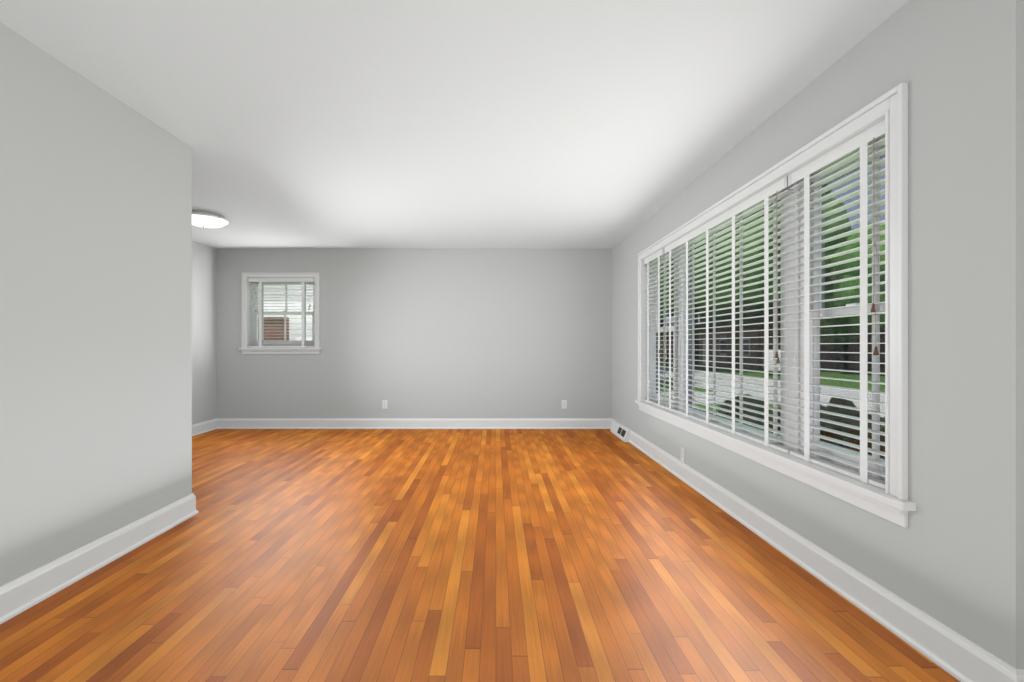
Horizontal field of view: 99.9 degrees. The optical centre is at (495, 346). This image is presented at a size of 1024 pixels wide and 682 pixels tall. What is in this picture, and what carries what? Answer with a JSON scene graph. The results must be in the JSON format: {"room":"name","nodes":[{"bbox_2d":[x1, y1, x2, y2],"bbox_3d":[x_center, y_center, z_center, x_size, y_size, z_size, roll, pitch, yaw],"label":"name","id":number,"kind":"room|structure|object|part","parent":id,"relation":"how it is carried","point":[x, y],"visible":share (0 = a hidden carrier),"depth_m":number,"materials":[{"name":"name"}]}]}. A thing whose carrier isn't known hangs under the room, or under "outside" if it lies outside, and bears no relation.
{"room":"empty living room","nodes":[
{"label":"empty living room","id":0,"kind":"room"},
{"bbox_2d":[0,23,191,585],"bbox_3d":[-2.080,-0.100,0.580,0.120,2.440,4.560,0,0,0],"label":"wall","id":1,"kind":"structure","parent":0,"point":[95,312],"depth_m":2.11,"materials":[{"name":"grey paint"}]},
{"bbox_2d":[0,493,198,623],"bbox_3d":[-2.022,1.050,0.594,0.057,0.140,4.587,0,0,0],"label":"baseboard","id":2,"kind":"structure","parent":1,"relation":"attached to","point":[18,595],"depth_m":2.11,"materials":[{"name":"white wood"}]},
{"bbox_2d":[192,241,216,423],"bbox_3d":[-3.880,-0.100,1.980,0.180,2.440,7.720,0,0,0],"label":"wall","id":3,"kind":"structure","parent":0,"point":[204,332],"depth_m":5.60,"materials":[{"name":"grey paint"}]},
{"bbox_2d":[192,419,215,435],"bbox_3d":[-3.777,1.050,2.070,0.027,0.140,7.540,0,0,0],"label":"baseboard","id":4,"kind":"structure","parent":3,"relation":"attached to","point":[206,426],"depth_m":5.56,"materials":[{"name":"white wood"}]},
{"bbox_2d":[258,285,312,339],"bbox_3d":[-4.500,-1.180,13.840,16.000,5.600,6.800,0,0,0],"label":"scenery","id":5,"kind":"object","parent":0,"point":[289,318],"depth_m":10.84,"materials":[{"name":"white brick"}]},
{"bbox_2d":[217,249,611,417],"bbox_3d":[-1.196,-0.100,5.930,5.549,2.440,0.180,0,0,0],"label":"wall","id":6,"kind":"structure","parent":0,"point":[466,333],"depth_m":5.84,"materials":[{"name":"grey paint"}]},
{"bbox_2d":[239,272,320,353],"bbox_3d":[-2.913,-0.446,5.907,1.097,1.101,0.225,0,0,0],"label":"window","id":7,"kind":"structure","parent":6,"relation":"in","point":[254,326],"depth_m":5.93,"materials":[{"name":"white wood"}]},
{"bbox_2d":[248,277,314,346],"bbox_3d":[-2.913,-0.458,5.871,0.915,0.952,0.078,0,0,0],"label":"window blind","id":8,"kind":"object","parent":7,"relation":"attached to","point":[261,306],"visible":0.9,"depth_m":5.85,"materials":[{"name":"white plastic"}]},
{"bbox_3d":[-2.533,-0.686,5.842,0.041,0.380,0.019,0,0,0],"label":"cord","id":9,"kind":"part","parent":8,"relation":"part of","materials":[{"name":"beige plastic"}]},
{"bbox_2d":[382,400,387,408],"bbox_3d":[-1.503,0.790,5.836,0.070,0.115,0.007,0,0,0],"label":"electrical outlet","id":10,"kind":"object","parent":6,"relation":"attached to","point":[384,404],"visible":1,"depth_m":5.83,"materials":[{"name":"white plastic"}]},
{"bbox_2d":[216,418,607,428],"bbox_3d":[-1.091,1.050,5.826,5.339,0.140,0.027,0,0,0],"label":"baseboard","id":11,"kind":"structure","parent":6,"relation":"attached to","point":[221,423],"depth_m":5.82,"materials":[{"name":"white wood"}]},
{"bbox_2d":[562,400,566,408],"bbox_3d":[0.931,0.790,5.836,0.070,0.115,0.007,0,0,0],"label":"electrical outlet","id":12,"kind":"object","parent":6,"relation":"attached to","point":[564,404],"visible":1,"depth_m":5.83,"materials":[{"name":"white plastic"}]},
{"bbox_2d":[0,0,908,248],"bbox_3d":[-0.971,-1.380,2.070,5.999,0.120,7.900,0,0,0],"label":"ceiling","id":13,"kind":"structure","parent":0,"point":[452,124],"depth_m":2.28,"materials":[{"name":"white paint"}]},
{"bbox_2d":[192,210,227,227],"bbox_3d":[-2.950,-1.257,4.350,0.420,0.126,0.420,0,0,0],"label":"flush-mount ceiling light","id":14,"kind":"object","parent":13,"relation":"attached to","point":[204,219],"visible":0.85,"depth_m":4.26,"materials":[{"name":"white glass"}]},
{"bbox_2d":[0,429,959,681],"bbox_3d":[-0.971,1.150,2.070,5.999,0.060,7.900,0,0,0],"label":"floor","id":15,"kind":"structure","parent":0,"point":[444,555],"depth_m":2.02,"materials":[{"name":"brown wood"}]},
{"bbox_2d":[612,0,1023,668],"bbox_3d":[1.669,-0.100,3.663,0.180,2.440,4.715,0,0,0],"label":"wall","id":16,"kind":"structure","parent":0,"point":[950,556],"depth_m":1.52,"materials":[{"name":"grey paint"}]},
{"bbox_2d":[610,421,629,441],"bbox_3d":[1.542,1.049,5.330,0.075,0.142,0.620,0,0,0],"label":"air vent","id":17,"kind":"object","parent":16,"relation":"in","point":[620,431],"visible":0.98,"depth_m":5.24,"materials":[{"name":"white metal"}]},
{"bbox_2d":[681,447,684,462],"bbox_3d":[1.575,0.915,3.625,0.007,0.115,0.070,0,0,0],"label":"electrical outlet","id":18,"kind":"object","parent":16,"relation":"attached to","point":[682,454],"visible":1,"depth_m":3.61,"materials":[{"name":"white plastic"}]},
{"bbox_2d":[635,83,915,527],"bbox_3d":[1.644,-0.157,3.170,0.230,1.703,3.112,0,0,0],"label":"window","id":19,"kind":"structure","parent":16,"relation":"in","point":[787,344],"depth_m":2.22,"materials":[{"name":"white wood"}]},
{"bbox_2d":[644,248,668,407],"bbox_3d":[1.610,-0.171,4.342,0.078,1.518,0.544,0,0,0],"label":"window blind","id":20,"kind":"object","parent":19,"relation":"attached to","point":[656,257],"visible":0.94,"depth_m":4.33,"materials":[{"name":"white plastic"}]},
{"bbox_3d":[1.581,-0.382,4.133,0.019,0.980,0.041,0,0,0],"label":"cord","id":21,"kind":"part","parent":20,"relation":"part of","materials":[{"name":"beige plastic"}]},
{"bbox_2d":[664,176,795,453],"bbox_3d":[1.610,-0.171,3.203,0.078,1.518,1.715,0,0,0],"label":"window blind","id":22,"kind":"object","parent":19,"relation":"attached to","point":[775,192],"visible":0.98,"depth_m":2.88,"materials":[{"name":"white plastic"}]},
{"bbox_3d":[1.581,-0.375,3.198,0.019,0.994,1.620,0,0,0],"label":"cord","id":23,"kind":"part","parent":22,"relation":"part of","materials":[{"name":"beige plastic"}]},
{"bbox_2d":[788,119,884,488],"bbox_3d":[1.610,-0.171,2.030,0.078,1.518,0.609,0,0,0],"label":"window blind","id":24,"kind":"object","parent":19,"relation":"attached to","point":[862,145],"visible":0.92,"depth_m":1.98,"materials":[{"name":"white plastic"}]},
{"bbox_3d":[1.581,-0.360,2.026,0.019,1.024,0.514,0,0,0],"label":"cord","id":25,"kind":"part","parent":24,"relation":"part of","materials":[{"name":"beige plastic"}]},
{"bbox_2d":[608,418,1023,681],"bbox_3d":[1.565,1.050,3.539,0.027,0.140,4.522,0,0,0],"label":"baseboard","id":26,"kind":"structure","parent":16,"relation":"attached to","point":[952,652],"depth_m":1.84,"materials":[{"name":"white wood"}]},
{"label":"outside","id":27,"kind":"structure","parent":0,"visible":0},
{"bbox_2d":[660,359,884,411],"bbox_3d":[40.000,1.720,25.000,200.000,0.200,190.000,0,0,0],"label":"scenery","id":28,"kind":"structure","parent":27,"point":[748,373],"depth_m":22.57,"materials":[{"name":"green plant"}]},
{"bbox_2d":[660,310,673,362],"bbox_3d":[16.226,-7.879,40.825,11.376,18.997,15.067,0,0,0],"label":"scenery","id":29,"kind":"object","parent":28,"relation":"on","point":[663,341],"depth_m":40.58,"materials":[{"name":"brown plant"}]},
{"bbox_2d":[666,322,673,357],"bbox_3d":[23.159,-0.780,58.965,8.800,4.800,12.800,0,0,0],"label":"scenery","id":30,"kind":"object","parent":28,"relation":"on","point":[671,342],"depth_m":52.97,"materials":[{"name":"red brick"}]},
{"bbox_2d":[698,304,710,322],"bbox_3d":[23.390,-8.334,47.595,13.670,19.909,14.737,0,0,0],"label":"scenery","id":31,"kind":"object","parent":28,"relation":"on","point":[703,314],"depth_m":46.26,"materials":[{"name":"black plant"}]},
{"bbox_2d":[694,305,727,366],"bbox_3d":[16.092,-6.732,33.414,10.544,16.705,11.127,0,0,0],"label":"scenery","id":32,"kind":"object","parent":28,"relation":"on","point":[695,356],"depth_m":33.22,"materials":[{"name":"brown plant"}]},
{"bbox_2d":[661,214,780,317],"bbox_3d":[10.885,-6.452,27.794,11.632,16.144,10.452,0,0,0],"label":"scenery","id":33,"kind":"object","parent":28,"relation":"on","point":[721,283],"depth_m":23.26,"materials":[{"name":"green plant"}]},
{"bbox_2d":[705,303,779,319],"bbox_3d":[24.064,-6.043,38.484,9.916,15.325,12.384,0,0,0],"label":"scenery","id":34,"kind":"object","parent":28,"relation":"on","point":[755,307],"depth_m":34.90,"materials":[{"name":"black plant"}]},
{"bbox_2d":[762,352,780,370],"bbox_3d":[16.568,1.512,25.034,1.720,2.625,4.440,0,0,30],"label":"scenery","id":35,"kind":"object","parent":28,"relation":"on","point":[772,360],"depth_m":23.55,"materials":[{"name":"white"}]},
{"bbox_2d":[660,366,884,416],"bbox_3d":[7.700,1.607,25.000,11.600,0.025,190.000,0,0,0],"label":"scenery","id":36,"kind":"structure","parent":28,"relation":"on","point":[749,387],"depth_m":15.51,"materials":[{"name":"concrete"}]},
{"bbox_2d":[718,394,772,424],"bbox_3d":[2.904,1.136,4.959,0.814,1.180,1.330,0,0,0],"label":"scenery","id":37,"kind":"object","parent":36,"relation":"on","point":[747,412],"depth_m":4.78,"materials":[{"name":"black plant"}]},
{"bbox_2d":[762,397,880,443],"bbox_3d":[2.849,1.083,3.691,1.052,1.324,1.445,0,0,0],"label":"scenery","id":38,"kind":"object","parent":36,"relation":"on","point":[840,401],"depth_m":3.43,"materials":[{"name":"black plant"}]},
{"bbox_2d":[835,417,884,457],"bbox_3d":[2.739,0.999,2.270,1.314,1.537,1.998,0,0,0],"label":"scenery","id":39,"kind":"object","parent":36,"relation":"on","point":[882,419],"depth_m":2.85,"materials":[{"name":"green plant"}]},
{"bbox_2d":[698,309,870,368],"bbox_3d":[22.614,-0.780,36.531,8.800,4.800,12.800,0,0,0],"label":"scenery","id":40,"kind":"object","parent":28,"relation":"on","point":[759,351],"depth_m":31.04,"materials":[{"name":"red brick"}]},
{"bbox_2d":[726,185,850,371],"bbox_3d":[14.816,-5.172,27.598,10.732,13.583,9.730,0,0,0],"label":"scenery","id":41,"kind":"object","parent":28,"relation":"on","point":[771,297],"depth_m":24.61,"materials":[{"name":"green plant"}]},
{"bbox_2d":[820,229,882,369],"bbox_3d":[23.832,-2.919,29.523,7.946,9.079,8.120,0,0,0],"label":"scenery","id":42,"kind":"object","parent":28,"relation":"on","point":[835,340],"depth_m":27.31,"materials":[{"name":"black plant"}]},
{"bbox_2d":[825,223,884,374],"bbox_3d":[21.597,-2.421,23.022,8.362,8.082,7.888,0,0,0],"label":"scenery","id":43,"kind":"object","parent":28,"relation":"on","point":[857,263],"depth_m":21.80,"materials":[{"name":"green plant"}]},
{"bbox_2d":[871,330,884,366],"bbox_3d":[34.565,-0.780,31.651,8.800,4.800,12.800,0,0,0],"label":"scenery","id":44,"kind":"object","parent":28,"relation":"on","point":[880,348],"depth_m":33.98,"materials":[{"name":"red brick"}]}
]}

